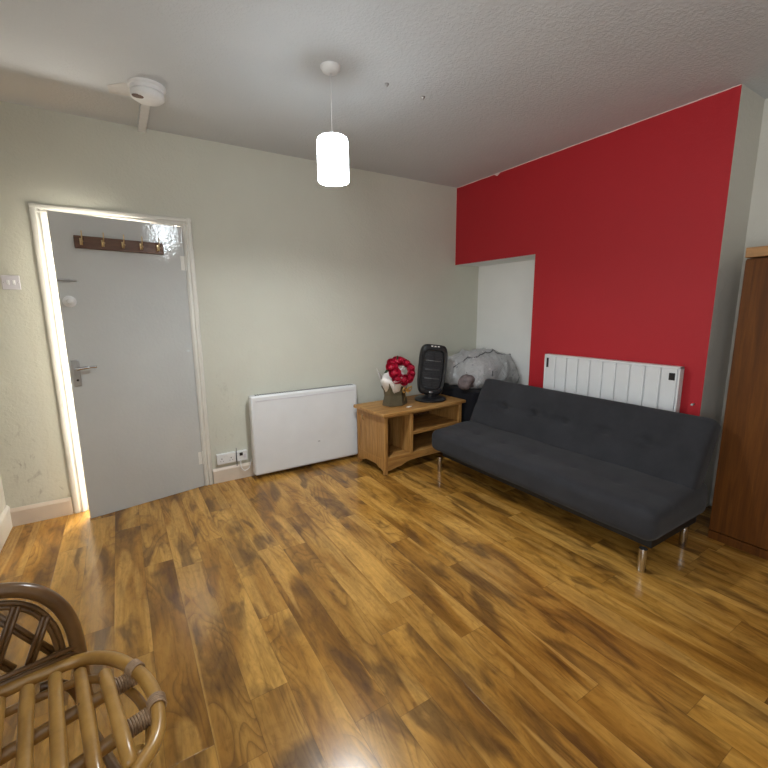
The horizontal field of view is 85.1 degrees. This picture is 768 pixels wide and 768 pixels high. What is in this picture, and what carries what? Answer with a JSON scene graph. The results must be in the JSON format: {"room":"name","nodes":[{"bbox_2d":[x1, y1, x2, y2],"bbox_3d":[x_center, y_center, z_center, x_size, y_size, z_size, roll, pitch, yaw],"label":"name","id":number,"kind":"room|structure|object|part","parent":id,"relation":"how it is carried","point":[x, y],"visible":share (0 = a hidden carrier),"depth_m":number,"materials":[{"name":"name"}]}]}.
{"room":"living room","nodes":[
{"label":"living room","id":0,"kind":"room"},
{"bbox_2d":[0,475,5,513],"bbox_3d":[-1.307,-0.007,0.578,0.120,2.608,4.600,-7,12,-31],"label":"wall","id":1,"kind":"structure","parent":0,"point":[2,498],"depth_m":2.68,"materials":[{"name":"beige paint"}]},
{"bbox_2d":[0,505,12,551],"bbox_3d":[-1.238,1.195,0.830,0.018,0.150,4.600,-7,12,-31],"label":"baseboard","id":2,"kind":"structure","parent":1,"relation":"attached to","point":[6,526],"depth_m":2.61,"materials":[{"name":"white paint"}]},
{"bbox_2d":[0,101,478,510],"bbox_3d":[-0.568,-0.636,3.779,4.840,2.708,0.140,-7,12,-31],"label":"wall","id":3,"kind":"structure","parent":0,"point":[302,282],"depth_m":3.34,"materials":[{"name":"white paint"}]},
{"bbox_2d":[0,275,20,289],"bbox_3d":[-2.303,-0.627,2.583,0.088,0.086,0.015,-7,12,-31],"label":"light switch","id":4,"kind":"object","parent":3,"relation":"attached to","point":[9,282],"visible":1,"depth_m":2.58,"materials":[{"name":"plastic"}]},
{"bbox_2d":[10,497,73,526],"bbox_3d":[-2.311,0.863,2.834,0.324,0.120,0.018,-7,12,-31],"label":"baseboard","id":5,"kind":"structure","parent":3,"relation":"attached to","point":[32,513],"depth_m":2.82,"materials":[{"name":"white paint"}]},
{"bbox_2d":[28,203,212,512],"bbox_3d":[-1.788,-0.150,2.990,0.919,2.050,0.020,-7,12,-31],"label":"trim","id":6,"kind":"structure","parent":3,"relation":"attached to","point":[37,212],"depth_m":2.84,"materials":[{"name":"white paint"}]},
{"bbox_2d":[46,210,204,517],"bbox_3d":[-1.715,-0.108,2.923,0.776,1.981,0.100,-10,14,-43],"label":"door","id":7,"kind":"structure","parent":3,"relation":"in","point":[125,316],"depth_m":2.89,"materials":[{"name":"grey paint"}]},
{"bbox_3d":[-1.972,-0.069,2.686,0.040,0.170,0.009,-10,14,-43],"label":"handle","id":8,"kind":"part","parent":7,"relation":"part of","materials":[{"name":"metal"}]},
{"bbox_3d":[-1.918,-0.103,2.693,0.116,0.026,0.055,-10,14,-43],"label":"lever","id":9,"kind":"part","parent":7,"relation":"part of","materials":[{"name":"silver metal"}]},
{"bbox_2d":[73,230,163,254],"bbox_3d":[-1.721,-0.925,2.747,0.511,0.102,0.063,-10,14,-43],"label":"coat rack","id":10,"kind":"object","parent":7,"relation":"attached to","point":[83,242],"visible":1,"depth_m":2.74,"materials":[{"name":"brown wood"}]},
{"bbox_2d":[216,451,235,464],"bbox_3d":[-1.292,0.608,3.428,0.148,0.086,0.034,-7,12,-31],"label":"double socket","id":11,"kind":"object","parent":3,"relation":"attached to","point":[229,457],"visible":1,"depth_m":3.42,"materials":[{"name":"white plastic"}]},
{"bbox_2d":[213,461,254,483],"bbox_3d":[-0.307,0.625,4.068,2.550,0.120,0.018,-7,12,-31],"label":"baseboard","id":12,"kind":"structure","parent":3,"relation":"attached to","point":[233,472],"depth_m":3.47,"materials":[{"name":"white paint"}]},
{"bbox_2d":[236,449,247,460],"bbox_3d":[-1.188,0.595,3.493,0.088,0.086,0.034,-7,12,-31],"label":"switch","id":13,"kind":"object","parent":3,"relation":"attached to","point":[241,454],"visible":1,"depth_m":3.48,"materials":[{"name":"white plastic"}]},
{"bbox_2d":[248,384,357,475],"bbox_3d":[-0.689,0.378,3.716,0.974,0.676,0.127,-7,12,-31],"label":"heater","id":14,"kind":"object","parent":3,"relation":"attached to","point":[295,428],"visible":0.99,"depth_m":3.63,"materials":[{"name":"white metal"}]},
{"bbox_2d":[255,384,352,395],"bbox_3d":[-0.675,0.048,3.643,0.892,0.002,0.040,-7,12,-31],"label":"grille","id":15,"kind":"object","parent":14,"relation":"attached to","point":[321,389],"depth_m":3.63,"materials":[{"name":"white metal"}]},
{"bbox_2d":[0,452,767,767],"bbox_3d":[0.113,1.004,2.435,5.420,0.060,5.900,-7,12,-31],"label":"floor","id":16,"kind":"structure","parent":0,"point":[342,612],"depth_m":1.86,"materials":[{"name":"brown wood"}]},
{"bbox_2d":[0,582,166,767],"bbox_3d":[-0.847,0.896,0.916,0.672,0.706,0.597,-7,12,-31],"label":"rattan chair","id":17,"kind":"object","parent":16,"relation":"on","point":[151,716],"visible":1,"depth_m":1.08,"materials":[{"name":"wicker"}]},
{"bbox_3d":[-0.831,0.819,0.882,0.031,0.037,0.434,-8,13,-38],"label":"seat rod","id":18,"kind":"part","parent":17,"relation":"part of","materials":[{"name":"wicker"}]},
{"bbox_3d":[-0.786,0.812,0.916,0.032,0.038,0.437,-9,13,-38],"label":"seat rod","id":19,"kind":"part","parent":17,"relation":"part of","materials":[{"name":"wicker"}]},
{"bbox_3d":[-1.023,0.675,1.069,0.295,0.208,0.025,-9,13,-40],"label":"trim","id":20,"kind":"part","parent":17,"relation":"part of","materials":[{"name":"wicker"}]},
{"bbox_3d":[-1.023,0.669,1.068,0.319,0.221,0.026,-9,13,-40],"label":"trim","id":21,"kind":"part","parent":17,"relation":"part of","materials":[{"name":"wicker"}]},
{"bbox_3d":[-1.012,0.767,1.071,0.370,0.015,0.015,-9,13,-40],"label":"trim","id":22,"kind":"part","parent":17,"relation":"part of","materials":[{"name":"wicker"}]},
{"bbox_3d":[-1.011,0.784,1.073,0.370,0.015,0.015,-9,13,-40],"label":"trim","id":23,"kind":"part","parent":17,"relation":"part of","materials":[{"name":"wicker"}]},
{"bbox_3d":[-0.747,0.804,0.959,0.031,0.038,0.425,-9,13,-38],"label":"seat rod","id":24,"kind":"part","parent":17,"relation":"part of","materials":[{"name":"wicker"}]},
{"bbox_3d":[-0.700,0.798,0.989,0.032,0.037,0.384,-9,13,-39],"label":"seat rod","id":25,"kind":"part","parent":17,"relation":"part of","materials":[{"name":"wicker"}]},
{"bbox_3d":[-0.648,0.794,1.010,0.031,0.037,0.323,-9,14,-41],"label":"seat rod","id":26,"kind":"part","parent":17,"relation":"part of","materials":[{"name":"wicker"}]},
{"bbox_3d":[-0.546,1.041,0.992,0.087,0.390,0.038,3,11,21],"label":"leg","id":27,"kind":"part","parent":17,"relation":"part of","materials":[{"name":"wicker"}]},
{"bbox_2d":[353,394,465,474],"bbox_3d":[0.250,0.433,3.919,0.956,0.540,0.475,-8,12,-34],"label":"tv cabinet","id":28,"kind":"object","parent":16,"relation":"on","point":[388,437],"visible":0.69,"depth_m":3.75,"materials":[{"name":"brown wood"}]},
{"bbox_3d":[-0.224,0.464,3.849,0.035,0.512,0.030,-8,12,-34],"label":"post","id":29,"kind":"part","parent":28,"relation":"part of","materials":[{"name":"brown wood"}]},
{"bbox_3d":[-0.111,0.435,3.671,0.010,0.370,0.380,-8,12,-34],"label":"panel","id":30,"kind":"part","parent":28,"relation":"part of","materials":[{"name":"brown wood"}]},
{"bbox_3d":[-0.113,0.262,3.640,0.018,0.042,0.380,-8,12,-34],"label":"rail","id":31,"kind":"part","parent":28,"relation":"part of","materials":[{"name":"brown wood"}]},
{"bbox_3d":[-0.109,0.666,3.712,0.018,0.100,0.380,-8,12,-34],"label":"scalloped rail","id":32,"kind":"part","parent":28,"relation":"part of","materials":[{"name":"brown wood"}]},
{"bbox_3d":[0.012,0.521,3.519,0.035,0.512,0.030,-8,12,-34],"label":"post","id":33,"kind":"part","parent":28,"relation":"part of","materials":[{"name":"brown wood"}]},
{"bbox_2d":[376,355,414,406],"bbox_3d":[0.100,-0.035,3.721,0.369,0.456,0.294,-10,14,-43],"label":"bouquet","id":34,"kind":"object","parent":28,"relation":"on","point":[394,383],"visible":1,"depth_m":3.67,"materials":[{"name":"red plant"}]},
{"bbox_3d":[0.124,0.361,4.088,0.876,0.385,0.009,-8,12,-34],"label":"panel","id":35,"kind":"part","parent":28,"relation":"part of","materials":[{"name":"brown wood"}]},
{"bbox_3d":[0.364,0.232,3.716,0.836,0.018,0.018,-8,12,-34],"label":"rail","id":36,"kind":"part","parent":28,"relation":"part of","materials":[{"name":"brown wood"}]},
{"bbox_2d":[414,344,447,402],"bbox_3d":[0.444,-0.111,3.923,0.316,0.527,0.300,-2,10,-8],"label":"heater","id":37,"kind":"object","parent":28,"relation":"on","point":[432,364],"visible":1,"depth_m":3.91,"materials":[{"name":"black plastic"}]},
{"bbox_2d":[422,352,443,387],"bbox_3d":[0.457,-0.132,3.891,0.222,0.340,0.047,-2,10,-8],"label":"grille","id":38,"kind":"object","parent":37,"relation":"attached to","point":[432,362],"depth_m":3.91,"materials":[{"name":"metal"}]},
{"bbox_2d":[413,413,457,433],"bbox_3d":[0.365,0.370,3.995,0.568,0.025,0.426,-8,12,-34],"label":"shelf","id":39,"kind":"object","parent":28,"relation":"attached to","point":[422,422],"depth_m":3.99,"materials":[{"name":"brown wood"}]},
{"bbox_3d":[0.602,0.341,4.163,0.010,0.370,0.380,-8,12,-34],"label":"panel","id":40,"kind":"part","parent":28,"relation":"part of","materials":[{"name":"brown wood"}]},
{"bbox_3d":[0.716,0.428,4.005,0.035,0.512,0.030,-8,12,-34],"label":"post","id":41,"kind":"part","parent":28,"relation":"part of","materials":[{"name":"brown wood"}]},
{"bbox_2d":[441,383,481,421],"bbox_3d":[0.937,0.307,4.338,0.611,0.614,0.611,-7,12,-31],"label":"ottoman","id":42,"kind":"object","parent":16,"relation":"on","point":[471,396],"visible":0.06,"depth_m":4.02,"materials":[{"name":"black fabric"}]},
{"bbox_2d":[445,348,519,389],"bbox_3d":[0.932,-0.179,4.226,0.750,0.365,0.632,-7,12,-31],"label":"duvet","id":43,"kind":"object","parent":42,"relation":"on","point":[465,369],"visible":0.95,"depth_m":4.02,"materials":[{"name":"grey fabric"}]},
{"bbox_2d":[432,378,720,572],"bbox_3d":[1.172,0.475,3.006,0.734,0.762,1.801,-7,12,-31],"label":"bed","id":44,"kind":"object","parent":16,"relation":"on","point":[637,473],"visible":1,"depth_m":2.65,"materials":[{"name":"grey fabric"}]},
{"bbox_3d":[0.483,0.692,3.623,0.042,0.130,0.042,-7,12,-31],"label":"leg","id":45,"kind":"part","parent":44,"relation":"part of","materials":[{"name":"silver metal"}]},
{"bbox_3d":[1.177,0.685,3.046,0.515,0.075,1.700,-7,12,-31],"label":"frame","id":46,"kind":"part","parent":44,"relation":"part of","materials":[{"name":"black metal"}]},
{"bbox_3d":[1.137,0.561,2.999,0.648,0.210,1.800,-7,12,-31],"label":"seat","id":47,"kind":"part","parent":44,"relation":"part of","materials":[{"name":"grey fabric"}]},
{"bbox_3d":[1.356,0.291,3.092,0.296,0.433,1.770,-7,12,-31],"label":"backrest","id":48,"kind":"part","parent":44,"relation":"part of","materials":[{"name":"grey fabric"}]},
{"bbox_3d":[1.373,0.934,2.225,0.042,0.130,0.042,-7,12,-31],"label":"leg","id":49,"kind":"part","parent":44,"relation":"part of","materials":[{"name":"silver metal"}]},
{"bbox_3d":[1.761,0.889,2.458,0.042,0.130,0.042,-7,12,-31],"label":"leg","id":50,"kind":"part","parent":44,"relation":"part of","materials":[{"name":"silver metal"}]},
{"bbox_2d":[708,246,767,559],"bbox_3d":[2.452,0.157,2.069,0.538,1.697,1.097,-7,12,-31],"label":"wardrobe","id":51,"kind":"object","parent":16,"relation":"on","point":[739,510],"visible":1,"depth_m":2.33,"materials":[{"name":"brown wood"}]},
{"bbox_3d":[2.457,-0.655,1.933,0.509,0.052,1.097,-7,12,-31],"label":"cornice","id":52,"kind":"part","parent":51,"relation":"part of","materials":[{"name":"brown wood"}]},
{"bbox_2d":[0,0,767,187],"bbox_3d":[0.712,-1.569,1.522,4.840,0.100,4.720,-7,12,-31],"label":"ceiling","id":53,"kind":"structure","parent":0,"point":[504,84],"depth_m":2.14,"materials":[{"name":"paint"}]},
{"bbox_2d":[107,82,130,95],"bbox_3d":[-1.458,-1.640,2.320,0.130,0.003,0.180,-7,12,-31],"label":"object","id":54,"kind":"structure","parent":53,"relation":"attached to","point":[122,88],"depth_m":2.33,"materials":[{"name":"white plastic"}]},
{"bbox_2d":[137,104,149,132],"bbox_3d":[-1.495,-1.677,2.604,0.048,0.028,0.534,-7,12,-31],"label":"cable trunking","id":55,"kind":"object","parent":53,"relation":"attached to","point":[144,109],"visible":0.56,"depth_m":2.62,"materials":[{"name":"white plastic"}]},
{"bbox_2d":[127,77,165,105],"bbox_3d":[-1.308,-1.604,2.314,0.190,0.074,0.190,-7,12,-31],"label":"smoke detector","id":56,"kind":"object","parent":53,"relation":"attached to","point":[145,91],"visible":1,"depth_m":2.26,"materials":[{"name":"white plastic"}]},
{"bbox_2d":[132,93,143,98],"bbox_3d":[-1.335,-1.561,2.269,0.060,0.006,0.040,-7,12,-31],"label":"vent","id":57,"kind":"object","parent":56,"relation":"attached to","point":[135,95],"depth_m":2.26,"materials":[{"name":"black plastic"}]},
{"bbox_3d":[-1.309,-1.634,2.308,0.190,0.014,0.190,-7,12,-31],"label":"mounting plate","id":58,"kind":"part","parent":56,"relation":"part of","materials":[{"name":"white plastic"}]},
{"bbox_2d":[317,61,348,185],"bbox_3d":[-0.271,-1.348,2.183,0.164,0.550,0.164,-7,12,-31],"label":"pendant light","id":59,"kind":"object","parent":53,"relation":"hanging from","point":[332,148],"visible":1,"depth_m":2.15,"materials":[{"name":"white plastic"}]},
{"bbox_3d":[-0.272,-1.448,2.166,0.006,0.292,0.006,-7,12,-31],"label":"cord","id":60,"kind":"part","parent":59,"relation":"part of","materials":[{"name":"white plastic"}]},
{"bbox_3d":[-0.270,-1.183,2.213,0.164,0.215,0.164,-7,12,-31],"label":"lamp shade","id":61,"kind":"part","parent":59,"relation":"part of","materials":[{"name":"white"}]},
{"bbox_2d":[476,260,534,384],"bbox_3d":[1.371,-0.343,4.370,0.118,1.891,1.019,-7,12,-31],"label":"wall","id":62,"kind":"structure","parent":0,"point":[505,291],"depth_m":4.32,"materials":[{"name":"white paint"}]},
{"bbox_2d":[455,84,764,506],"bbox_3d":[1.763,-0.605,3.777,0.900,2.608,2.351,-7,12,-31],"label":"wall","id":63,"kind":"structure","parent":0,"point":[635,234],"depth_m":2.87,"materials":[{"name":"red paint"}]},
{"bbox_2d":[455,84,741,252],"bbox_3d":[1.371,-1.466,3.383,0.002,0.767,2.356,-7,12,-31],"label":"trim","id":64,"kind":"structure","parent":63,"relation":"attached to","point":[496,174],"depth_m":3.00,"materials":[{"name":"paint"}]},
{"bbox_2d":[543,354,684,412],"bbox_3d":[1.651,0.101,3.157,0.076,0.578,1.018,-7,12,-31],"label":"radiator","id":65,"kind":"object","parent":63,"relation":"attached to","point":[658,386],"visible":0.61,"depth_m":3.02,"materials":[{"name":"white metal"}]},
{"bbox_3d":[1.390,0.040,3.521,0.016,0.550,0.092,-7,12,-31],"label":"panel","id":66,"kind":"part","parent":65,"relation":"part of","materials":[{"name":"white metal"}]},
{"bbox_3d":[1.443,0.055,3.438,0.016,0.550,0.092,-7,12,-31],"label":"panel","id":67,"kind":"part","parent":65,"relation":"part of","materials":[{"name":"white metal"}]},
{"bbox_3d":[1.496,0.069,3.355,0.016,0.550,0.092,-7,12,-31],"label":"panel","id":68,"kind":"part","parent":65,"relation":"part of","materials":[{"name":"white metal"}]},
{"bbox_3d":[1.549,0.083,3.272,0.016,0.550,0.092,-7,12,-31],"label":"panel","id":69,"kind":"part","parent":65,"relation":"part of","materials":[{"name":"white metal"}]},
{"bbox_3d":[1.602,0.098,3.189,0.016,0.550,0.092,-7,12,-31],"label":"panel","id":70,"kind":"part","parent":65,"relation":"part of","materials":[{"name":"white metal"}]},
{"bbox_3d":[1.655,0.112,3.106,0.016,0.550,0.092,-7,12,-31],"label":"panel","id":71,"kind":"part","parent":65,"relation":"part of","materials":[{"name":"white metal"}]},
{"bbox_3d":[1.708,0.127,3.023,0.016,0.550,0.092,-7,12,-31],"label":"panel","id":72,"kind":"part","parent":65,"relation":"part of","materials":[{"name":"white metal"}]},
{"bbox_3d":[1.760,0.141,2.940,0.016,0.550,0.092,-7,12,-31],"label":"panel","id":73,"kind":"part","parent":65,"relation":"part of","materials":[{"name":"white metal"}]},
{"bbox_3d":[1.813,0.155,2.857,0.016,0.550,0.092,-7,12,-31],"label":"panel","id":74,"kind":"part","parent":65,"relation":"part of","materials":[{"name":"white metal"}]},
{"bbox_3d":[1.866,0.170,2.773,0.016,0.550,0.092,-7,12,-31],"label":"panel","id":75,"kind":"part","parent":65,"relation":"part of","materials":[{"name":"white metal"}]},
{"bbox_2d":[709,98,767,505],"bbox_3d":[3.130,-0.290,1.946,0.558,2.608,2.249,-7,12,-31],"label":"wall","id":76,"kind":"structure","parent":0,"point":[757,229],"depth_m":2.59,"materials":[{"name":"beige paint"}]}
]}

